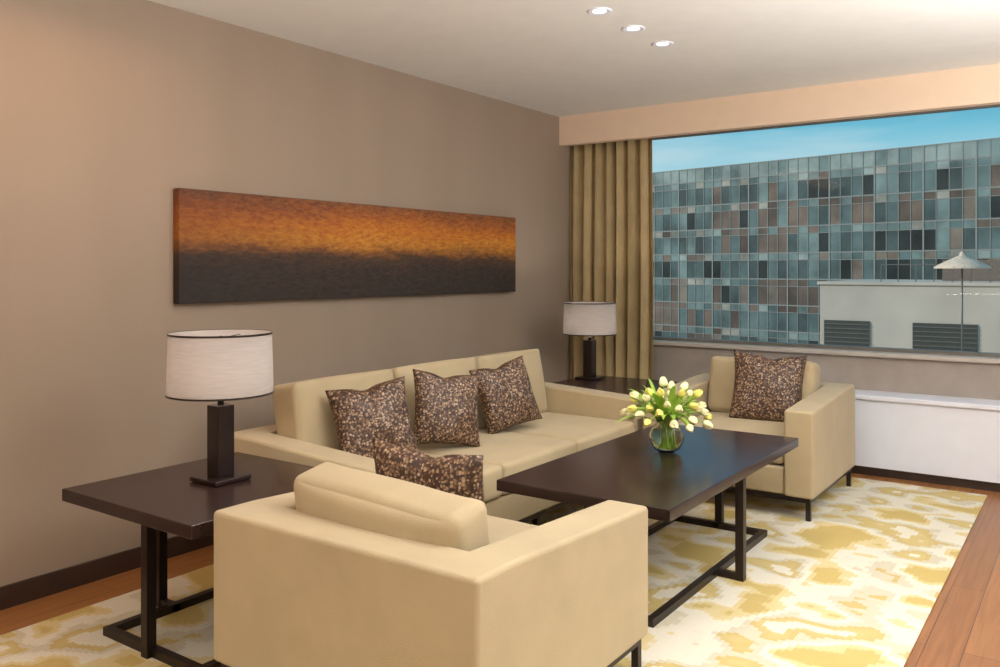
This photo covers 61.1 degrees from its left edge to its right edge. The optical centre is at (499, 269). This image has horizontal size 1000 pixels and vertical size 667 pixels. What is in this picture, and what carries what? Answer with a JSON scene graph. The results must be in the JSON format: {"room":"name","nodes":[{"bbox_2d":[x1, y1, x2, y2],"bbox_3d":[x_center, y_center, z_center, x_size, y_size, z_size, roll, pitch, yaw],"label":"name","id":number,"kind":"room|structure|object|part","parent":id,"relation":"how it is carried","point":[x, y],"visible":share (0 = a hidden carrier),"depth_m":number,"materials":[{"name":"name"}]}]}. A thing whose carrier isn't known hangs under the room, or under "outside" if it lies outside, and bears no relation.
{"room":"hotel room","nodes":[
{"label":"hotel room","id":0,"kind":"room"},
{"bbox_2d":[0,0,569,586],"bbox_3d":[-1.784,0.055,3.746,0.100,2.590,8.650,0,0,35],"label":"wall","id":1,"kind":"structure","parent":0,"point":[108,108],"depth_m":3.95,"materials":[{"name":"beige paint"}]},
{"bbox_2d":[0,534,213,610],"bbox_3d":[-1.867,1.305,3.529,0.015,0.090,8.200,0,0,35],"label":"baseboard","id":2,"kind":"structure","parent":1,"relation":"attached to","point":[27,590],"depth_m":3.63,"materials":[{"name":"brown wood"}]},
{"bbox_2d":[173,188,515,303],"bbox_3d":[-0.713,-0.113,5.132,0.049,0.545,2.810,0,0,35],"label":"painting","id":3,"kind":"object","parent":1,"relation":"attached to","point":[228,247],"visible":1,"depth_m":4.71},
{"bbox_2d":[559,64,999,146],"bbox_3d":[3.199,-1.125,4.996,6.600,0.230,0.080,0,0,35],"label":"curtain valance","id":4,"kind":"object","parent":1,"relation":"attached to","point":[977,85],"depth_m":5.78,"materials":[{"name":"paint"}]},
{"bbox_2d":[570,138,652,379],"bbox_3d":[0.883,0.120,6.774,0.760,2.420,0.125,0,0,35],"label":"curtain","id":5,"kind":"object","parent":4,"relation":"hanging from","point":[611,183],"visible":0.62,"depth_m":6.76,"materials":[{"name":"beige fabric"}]},
{"bbox_2d":[652,104,999,139],"bbox_3d":[3.529,-0.268,5.203,6.300,1.605,0.060,0,0,35],"label":"window frame","id":6,"kind":"structure","parent":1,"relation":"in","point":[995,105],"depth_m":5.99,"materials":[{"name":"metal"}]},
{"bbox_2d":[653,345,999,399],"bbox_3d":[3.398,0.970,5.278,6.600,0.760,0.170,0,0,35],"label":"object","id":7,"kind":"structure","parent":1,"relation":"attached to","point":[675,363],"depth_m":5.75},
{"bbox_2d":[653,340,999,363],"bbox_3d":[3.389,0.575,5.265,6.600,0.030,0.220,0,0,35],"label":"cap","id":8,"kind":"object","parent":7,"relation":"attached to","point":[974,359],"depth_m":5.89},
{"bbox_3d":[3.386,-1.155,5.261,6.600,0.170,0.210,0,0,35],"label":"trim","id":9,"kind":"structure","parent":1,"relation":"attached to","visible":0},
{"bbox_2d":[653,336,999,357],"bbox_3d":[3.529,0.547,5.203,6.300,0.025,0.060,0,0,35],"label":"frame","id":10,"kind":"object","parent":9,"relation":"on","point":[802,345],"visible":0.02,"depth_m":5.99,"materials":[{"name":"metal"}]},
{"bbox_2d":[0,473,999,666],"bbox_3d":[0.924,1.400,1.773,6.800,0.100,8.750,0,0,35],"label":"floor","id":11,"kind":"structure","parent":0,"point":[962,627],"depth_m":3.47,"materials":[{"name":"brown wood"}]},
{"bbox_2d":[0,476,986,666],"bbox_3d":[0.381,1.344,3.857,2.750,0.012,4.830,0,0,35],"label":"rug","id":12,"kind":"object","parent":11,"relation":"on","point":[857,584],"visible":0.41,"depth_m":3.51,"materials":[{"name":"beige carpet"}]},
{"bbox_2d":[62,452,313,666],"bbox_3d":[-1.053,1.067,3.169,0.780,0.543,0.770,0,0,35],"label":"side table","id":13,"kind":"object","parent":12,"relation":"on","point":[164,500],"visible":0.66,"depth_m":3.01,"materials":[{"name":"brown wood"}]},
{"bbox_3d":[-1.218,1.089,2.936,0.036,0.498,0.036,0,0,35],"label":"leg","id":14,"kind":"part","parent":13,"relation":"part of","materials":[{"name":"brown wood"}]},
{"bbox_3d":[-1.209,1.323,2.948,0.580,0.030,0.030,0,0,35],"label":"floor rail","id":15,"kind":"part","parent":13,"relation":"part of","materials":[{"name":"brown metal"}]},
{"bbox_3d":[-1.354,1.089,3.381,0.036,0.498,0.036,0,0,35],"label":"leg","id":16,"kind":"part","parent":13,"relation":"part of","materials":[{"name":"brown metal"}]},
{"bbox_3d":[-1.278,1.323,3.327,0.030,0.030,0.510,0,0,35],"label":"floor rail","id":17,"kind":"part","parent":13,"relation":"part of","materials":[{"name":"brown metal"}]},
{"bbox_3d":[-0.829,1.323,3.010,0.030,0.030,0.510,0,0,35],"label":"floor rail","id":18,"kind":"part","parent":13,"relation":"part of","materials":[{"name":"brown wood"}]},
{"bbox_2d":[165,329,273,486],"bbox_3d":[-1.055,0.514,3.201,0.391,0.557,0.391,0,0,35],"label":"table lamp","id":19,"kind":"object","parent":13,"relation":"on","point":[219,365],"visible":1,"depth_m":3.07,"materials":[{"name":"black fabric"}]},
{"bbox_3d":[-1.055,0.351,3.201,0.391,0.231,0.391,0,0,35],"label":"shade trim","id":20,"kind":"part","parent":19,"relation":"part of","materials":[{"name":"fabric"}]},
{"bbox_3d":[-1.055,0.351,3.201,0.387,0.227,0.387,0,0,35],"label":"lamp shade","id":21,"kind":"part","parent":19,"relation":"part of","materials":[{"name":"white fabric"}]},
{"bbox_3d":[-1.055,0.784,3.201,0.160,0.018,0.160,0,0,35],"label":"plate","id":22,"kind":"part","parent":19,"relation":"part of","materials":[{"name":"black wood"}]},
{"bbox_2d":[214,462,647,666],"bbox_3d":[-0.200,0.979,2.731,1.032,0.717,0.960,0,0,35],"label":"armchair","id":23,"kind":"object","parent":12,"relation":"on","point":[349,567],"visible":1,"depth_m":2.39,"materials":[{"name":"beige fabric"}]},
{"bbox_2d":[294,462,489,551],"bbox_3d":[-0.331,0.819,2.553,0.673,0.374,0.265,3,13,35],"label":"cushion","id":24,"kind":"object","parent":23,"relation":"on","point":[389,509],"depth_m":2.43,"materials":[{"name":"beige fabric"}]},
{"bbox_2d":[372,438,484,503],"bbox_3d":[-0.221,0.778,2.736,0.445,0.441,0.180,0,0,30],"label":"throw pillow","id":25,"kind":"object","parent":23,"relation":"on","point":[461,475],"visible":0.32,"depth_m":2.65,"materials":[{"name":"fabric"}]},
{"bbox_2d":[487,515,536,543],"bbox_3d":[-0.163,0.988,2.785,0.711,0.188,0.790,0,0,35],"label":"seat cushion","id":26,"kind":"object","parent":23,"relation":"on","point":[499,528],"depth_m":2.97,"materials":[{"name":"beige fabric"}]},
{"bbox_3d":[0.196,1.230,2.452,0.025,0.025,0.920,0,0,35],"label":"rail","id":27,"kind":"part","parent":23,"relation":"part of","materials":[{"name":"brown metal"}]},
{"bbox_3d":[0.454,1.290,2.818,0.025,0.095,0.025,0,0,35],"label":"leg","id":28,"kind":"part","parent":23,"relation":"part of","materials":[{"name":"brown wood"}]},
{"bbox_2d":[234,349,642,525],"bbox_3d":[-0.171,0.920,4.522,0.980,0.836,2.380,0,0,35],"label":"sofa","id":29,"kind":"object","parent":12,"relation":"on","point":[575,419],"visible":0.4,"depth_m":4.25,"materials":[{"name":"beige fabric"}]},
{"bbox_2d":[273,369,393,449],"bbox_3d":[-0.770,0.722,4.097,0.249,0.425,0.686,-12,-7,33],"label":"cushion","id":30,"kind":"object","parent":29,"relation":"on","point":[303,412],"depth_m":3.85,"materials":[{"name":"beige fabric"}]},
{"bbox_2d":[325,376,418,458],"bbox_3d":[-0.577,0.705,3.880,0.417,0.408,0.193,0,0,-30],"label":"throw pillow","id":31,"kind":"object","parent":29,"relation":"on","point":[380,412],"visible":0.85,"depth_m":3.82,"materials":[{"name":"fabric"}]},
{"bbox_2d":[391,357,484,429],"bbox_3d":[-0.370,0.723,4.663,0.248,0.429,0.686,-12,-7,36],"label":"cushion","id":32,"kind":"object","parent":29,"relation":"on","point":[461,366],"depth_m":4.61,"materials":[{"name":"beige fabric"}]},
{"bbox_3d":[-0.175,0.978,4.525,0.970,0.480,2.380,0,0,35],"label":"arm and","id":33,"kind":"part","parent":29,"relation":"part of","materials":[{"name":"beige fabric"}]},
{"bbox_2d":[413,369,479,446],"bbox_3d":[-0.271,0.705,4.312,0.431,0.410,0.185,0,0,-30],"label":"throw pillow","id":34,"kind":"object","parent":29,"relation":"on","point":[446,409],"visible":1,"depth_m":4.25,"materials":[{"name":"fabric"}]},
{"bbox_2d":[426,453,501,501],"bbox_3d":[-0.502,0.984,3.907,0.804,0.184,0.691,0,0,35],"label":"seat cushion","id":35,"kind":"object","parent":29,"relation":"on","point":[492,471],"depth_m":3.90,"materials":[{"name":"beige fabric"}]},
{"bbox_2d":[418,428,576,494],"bbox_3d":[-0.101,0.985,4.473,0.809,0.176,0.692,0,0,35],"label":"seat cushion","id":36,"kind":"object","parent":29,"relation":"on","point":[514,452],"depth_m":4.31,"materials":[{"name":"beige fabric"}]},
{"bbox_2d":[469,355,542,433],"bbox_3d":[0.036,0.705,4.780,0.437,0.421,0.183,0,0,-35],"label":"throw pillow","id":37,"kind":"object","parent":29,"relation":"on","point":[505,392],"visible":0.99,"depth_m":4.71,"materials":[{"name":"fabric"}]},
{"bbox_2d":[473,349,547,426],"bbox_3d":[0.025,0.724,5.233,0.250,0.427,0.686,-12,-7,34],"label":"cushion","id":38,"kind":"object","parent":29,"relation":"on","point":[531,357],"depth_m":5.31,"materials":[{"name":"beige fabric"}]},
{"bbox_3d":[-0.121,1.143,4.487,0.798,0.150,2.076,0,0,35],"label":"seat","id":39,"kind":"part","parent":29,"relation":"part of","materials":[{"name":"beige fabric"}]},
{"bbox_3d":[0.185,1.293,4.290,0.030,0.090,0.030,0,0,35],"label":"leg","id":40,"kind":"part","parent":29,"relation":"part of","materials":[{"name":"brown metal"}]},
{"bbox_3d":[0.176,1.233,4.277,0.030,0.030,2.320,0,0,35],"label":"rail","id":41,"kind":"part","parent":29,"relation":"part of","materials":[{"name":"brown metal"}]},
{"bbox_2d":[483,412,634,451],"bbox_3d":[0.299,0.988,5.039,0.807,0.180,0.692,0,0,35],"label":"seat cushion","id":42,"kind":"object","parent":29,"relation":"on","point":[586,429],"depth_m":4.90,"materials":[{"name":"beige fabric"}]},
{"bbox_2d":[553,375,678,395],"bbox_3d":[0.795,1.067,5.891,0.800,0.543,0.770,0,0,35],"label":"side table","id":43,"kind":"object","parent":12,"relation":"on","point":[622,385],"visible":0.08,"depth_m":5.88,"materials":[{"name":"brown wood"}]},
{"bbox_2d":[563,302,616,380],"bbox_3d":[0.652,0.514,6.157,0.391,0.557,0.391,0,0,35],"label":"table lamp","id":44,"kind":"object","parent":43,"relation":"on","point":[589,319],"visible":1,"depth_m":6.02,"materials":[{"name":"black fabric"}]},
{"bbox_3d":[0.652,0.351,6.157,0.387,0.227,0.387,0,0,35],"label":"lamp shade","id":45,"kind":"part","parent":44,"relation":"part of","materials":[{"name":"white fabric"}]},
{"bbox_3d":[0.652,0.351,6.157,0.391,0.231,0.391,0,0,35],"label":"shade trim","id":46,"kind":"part","parent":44,"relation":"part of","materials":[{"name":"brown metal"}]},
{"bbox_3d":[0.652,0.784,6.157,0.160,0.018,0.160,0,0,35],"label":"plate","id":47,"kind":"part","parent":44,"relation":"part of","materials":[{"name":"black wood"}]},
{"bbox_2d":[497,425,797,627],"bbox_3d":[0.748,1.094,3.861,0.755,0.488,1.580,0,0,35],"label":"coffee table","id":48,"kind":"object","parent":12,"relation":"on","point":[627,468],"visible":0.72,"depth_m":3.64,"materials":[{"name":"brown wood"}]},
{"bbox_3d":[0.371,1.323,3.326,0.515,0.030,0.030,0,0,35],"label":"floor rail","id":49,"kind":"part","parent":48,"relation":"part of","materials":[{"name":"brown wood"}]},
{"bbox_3d":[0.550,1.323,4.001,0.030,0.030,1.280,0,0,35],"label":"floor rail","id":50,"kind":"part","parent":48,"relation":"part of","materials":[{"name":"brown metal"}]},
{"bbox_2d":[616,376,712,452],"bbox_3d":[0.780,0.675,3.961,0.459,0.345,0.458,0,0,-42],"label":"vase","id":51,"kind":"object","parent":48,"relation":"on","point":[666,436],"visible":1,"depth_m":3.90,"materials":[{"name":"clear glass"}]},
{"bbox_3d":[0.947,1.323,3.721,0.030,0.030,1.280,0,0,35],"label":"floor rail","id":52,"kind":"part","parent":48,"relation":"part of","materials":[{"name":"brown metal"}]},
{"bbox_3d":[1.146,1.117,4.425,0.036,0.443,0.036,0,0,35],"label":"leg","id":53,"kind":"part","parent":48,"relation":"part of","materials":[{"name":"brown metal"}]},
{"bbox_3d":[1.126,1.323,4.396,0.515,0.030,0.030,0,0,35],"label":"floor rail","id":54,"kind":"part","parent":48,"relation":"part of","materials":[{"name":"brown metal"}]},
{"bbox_3d":[1.039,1.117,3.656,0.036,0.443,0.036,0,0,35],"label":"leg","id":55,"kind":"part","parent":48,"relation":"part of","materials":[{"name":"brown metal"}]},
{"bbox_2d":[643,356,854,521],"bbox_3d":[1.526,0.945,5.149,0.990,0.786,0.960,0,0,35],"label":"armchair","id":56,"kind":"object","parent":12,"relation":"on","point":[823,421],"visible":0.49,"depth_m":4.79,"materials":[{"name":"beige fabric"}]},
{"bbox_2d":[678,411,783,463],"bbox_3d":[1.489,0.988,5.095,0.669,0.188,0.790,0,0,35],"label":"seat cushion","id":57,"kind":"object","parent":56,"relation":"on","point":[720,419],"depth_m":4.94,"materials":[{"name":"beige fabric"}]},
{"bbox_3d":[1.486,1.143,5.093,0.678,0.150,0.783,0,0,35],"label":"seat","id":58,"kind":"part","parent":56,"relation":"part of","materials":[{"name":"beige fabric"}]},
{"bbox_2d":[708,356,819,412],"bbox_3d":[1.653,0.740,5.330,0.668,0.374,0.265,0,-11,35],"label":"cushion","id":59,"kind":"object","parent":56,"relation":"on","point":[721,379],"depth_m":5.36,"materials":[{"name":"beige fabric"}]},
{"bbox_3d":[1.268,1.230,4.783,0.900,0.025,0.025,0,0,35],"label":"rail","id":60,"kind":"part","parent":56,"relation":"part of","materials":[{"name":"brown metal"}]},
{"bbox_2d":[729,350,806,421],"bbox_3d":[1.615,0.710,5.111,0.453,0.435,0.188,0,0,20],"label":"throw pillow","id":61,"kind":"object","parent":56,"relation":"on","point":[765,387],"visible":0.95,"depth_m":5.06,"materials":[{"name":"fabric"}]},
{"bbox_3d":[1.645,1.290,4.516,0.025,0.095,0.025,0,0,35],"label":"leg","id":62,"kind":"part","parent":56,"relation":"part of","materials":[{"name":"brown metal"}]},
{"bbox_3d":[1.903,1.230,4.882,0.025,0.025,0.920,0,0,35],"label":"rail","id":63,"kind":"part","parent":56,"relation":"part of","materials":[{"name":"brown metal"}]},
{"bbox_3d":[2.162,1.290,5.247,0.025,0.095,0.025,0,0,35],"label":"leg","id":64,"kind":"part","parent":56,"relation":"part of","materials":[{"name":"brown metal"}]},
{"bbox_2d":[852,389,999,491],"bbox_3d":[3.798,1.085,4.718,5.300,0.530,0.278,0,0,35],"label":"radiator cover","id":65,"kind":"object","parent":11,"relation":"on","point":[935,439],"visible":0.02,"depth_m":5.35,"materials":[{"name":"white paint"}]},
{"bbox_2d":[149,0,999,116],"bbox_3d":[0.924,-1.290,1.773,6.800,0.100,8.750,0,0,35],"label":"ceiling","id":66,"kind":"structure","parent":0,"point":[557,58],"depth_m":4.58,"materials":[{"name":"paint"}]},
{"bbox_2d":[587,7,611,15],"bbox_3d":[0.477,-1.236,4.053,0.120,0.007,0.120,0,0,35],"label":"recessed light","id":67,"kind":"object","parent":66,"relation":"in","point":[600,10],"visible":1,"depth_m":4.05,"materials":[{"name":"white paint"}]},
{"bbox_2d":[622,25,644,32],"bbox_3d":[0.684,-1.236,4.347,0.120,0.007,0.120,0,0,35],"label":"recessed light","id":68,"kind":"object","parent":66,"relation":"in","point":[633,28],"visible":1,"depth_m":4.34,"materials":[{"name":"white paint"}]},
{"bbox_2d":[652,41,673,46],"bbox_3d":[0.892,-1.236,4.641,0.120,0.007,0.120,0,0,35],"label":"recessed light","id":69,"kind":"object","parent":66,"relation":"in","point":[660,43],"visible":1,"depth_m":4.63,"materials":[{"name":"white paint"}]},
{"bbox_2d":[649,418,683,452],"bbox_3d":[0.779,0.772,3.962,0.160,0.152,0.160,0,0,35],"label":"vase","id":70,"kind":"object","parent":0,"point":[665,439],"depth_m":3.90,"materials":[{"name":"clear glass"}]},
{"bbox_2d":[652,139,999,343],"bbox_3d":[32.395,3.475,110.286,127.215,34.850,24.754,0,0,35],"label":"office building","id":71,"kind":"structure","parent":0,"point":[933,152],"depth_m":104.98,"materials":[{"name":"teal glass"}]},
{"label":"outside","id":72,"kind":"structure","parent":0,"visible":0},
{"bbox_3d":[33.076,17.450,53.040,180.000,0.200,107.000,0,0,35],"label":"ground","id":73,"kind":"structure","parent":72,"visible":0},
{"bbox_2d":[653,137,999,343],"bbox_3d":[32.351,3.970,110.244,127.392,35.840,24.788,0,0,35],"label":"facade mullions","id":74,"kind":"object","parent":73,"relation":"on","point":[990,156],"visible":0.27,"depth_m":105.36,"materials":[{"name":"grey metal"}]},
{"bbox_2d":[653,162,999,343],"bbox_3d":[39.652,1.710,117.238,131.035,31.280,44.386,0,0,35],"label":"building mass","id":75,"kind":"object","parent":73,"relation":"on","point":[808,259],"visible":0.11,"depth_m":109.35,"materials":[{"name":"grey metal"}]},
{"bbox_2d":[820,284,999,352],"bbox_3d":[32.605,9.050,40.520,30.330,16.600,12.000,0,0,35],"label":"wall","id":76,"kind":"structure","parent":73,"relation":"on","point":[891,311],"depth_m":41.97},
{"bbox_2d":[824,320,868,346],"bbox_3d":[17.807,3.675,43.548,2.200,2.150,0.120,0,0,35],"label":"vent","id":77,"kind":"object","parent":76,"relation":"attached to","point":[825,321],"depth_m":43.54,"materials":[{"name":"grey metal"}]},
{"bbox_3d":[17.787,3.245,43.520,2.200,0.050,0.050,0,0,35],"label":"slat","id":78,"kind":"part","parent":77,"relation":"part of","materials":[{"name":"grey metal"}]},
{"bbox_3d":[17.787,3.705,43.520,2.200,0.050,0.050,0,0,35],"label":"slat","id":79,"kind":"part","parent":77,"relation":"part of","materials":[{"name":"grey metal"}]},
{"bbox_3d":[17.787,3.475,43.520,2.200,0.050,0.050,0,0,35],"label":"slat","id":80,"kind":"part","parent":77,"relation":"part of","materials":[{"name":"grey metal"}]},
{"bbox_3d":[17.787,3.015,43.520,2.200,0.050,0.050,0,0,35],"label":"slat","id":81,"kind":"part","parent":77,"relation":"part of","materials":[{"name":"grey metal"}]},
{"bbox_3d":[17.787,2.785,43.520,2.200,0.050,0.050,0,0,35],"label":"slat","id":82,"kind":"part","parent":77,"relation":"part of","materials":[{"name":"grey metal"}]},
{"bbox_2d":[817,279,999,285],"bbox_3d":[32.527,0.675,40.514,30.450,0.150,12.100,0,0,35],"label":"coping","id":83,"kind":"object","parent":76,"relation":"on","point":[866,281],"visible":1,"depth_m":42.83},
{"bbox_2d":[880,265,881,281],"bbox_3d":[19.234,0.175,42.761,0.040,0.850,0.040,0,0,35],"label":"post","id":84,"kind":"object","parent":83,"relation":"on","point":[880,265],"visible":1,"depth_m":42.76,"materials":[{"name":"metal"}]},
{"bbox_2d":[880,264,999,264],"bbox_3d":[22.854,-0.275,40.206,8.900,0.050,0.040,0,0,35],"label":"guard rail","id":85,"kind":"object","parent":84,"relation":"on","point":[880,264],"visible":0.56,"depth_m":41.81,"materials":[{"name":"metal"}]},
{"bbox_2d":[942,260,999,280],"bbox_3d":[28.011,0.025,46.211,6.400,1.150,4.000,0,0,35],"label":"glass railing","id":86,"kind":"object","parent":83,"relation":"on","point":[978,274],"visible":0.6,"depth_m":45.47,"materials":[{"name":"clear glass"}]},
{"bbox_2d":[912,323,977,351],"bbox_3d":[21.484,3.675,40.953,2.800,2.150,0.120,0,0,35],"label":"vent","id":87,"kind":"object","parent":76,"relation":"attached to","point":[914,324],"depth_m":40.92,"materials":[{"name":"grey metal"}]},
{"bbox_3d":[21.463,3.705,40.924,2.800,0.050,0.050,0,0,35],"label":"slat","id":88,"kind":"part","parent":87,"relation":"part of","materials":[{"name":"grey metal"}]},
{"bbox_3d":[21.463,3.245,40.924,2.800,0.050,0.050,0,0,35],"label":"slat","id":89,"kind":"part","parent":87,"relation":"part of","materials":[{"name":"grey metal"}]},
{"bbox_3d":[21.463,3.475,40.924,2.800,0.050,0.050,0,0,35],"label":"slat","id":90,"kind":"part","parent":87,"relation":"part of","materials":[{"name":"grey metal"}]},
{"bbox_3d":[21.463,3.015,40.924,2.800,0.050,0.050,0,0,35],"label":"slat","id":91,"kind":"part","parent":87,"relation":"part of","materials":[{"name":"grey metal"}]},
{"bbox_3d":[21.463,2.785,40.924,2.800,0.050,0.050,0,0,35],"label":"slat","id":92,"kind":"part","parent":87,"relation":"part of","materials":[{"name":"grey metal"}]},
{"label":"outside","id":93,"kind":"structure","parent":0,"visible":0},
{"bbox_3d":[24.228,5.450,29.235,31.000,0.200,15.900,0,0,35],"label":"deck","id":94,"kind":"object","parent":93,"visible":0},
{"bbox_2d":[934,251,990,350],"bbox_3d":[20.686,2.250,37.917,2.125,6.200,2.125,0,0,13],"label":"patio umbrella","id":95,"kind":"object","parent":94,"relation":"on","point":[961,261],"visible":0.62,"depth_m":37.56,"materials":[{"name":"fabric"}]}
]}

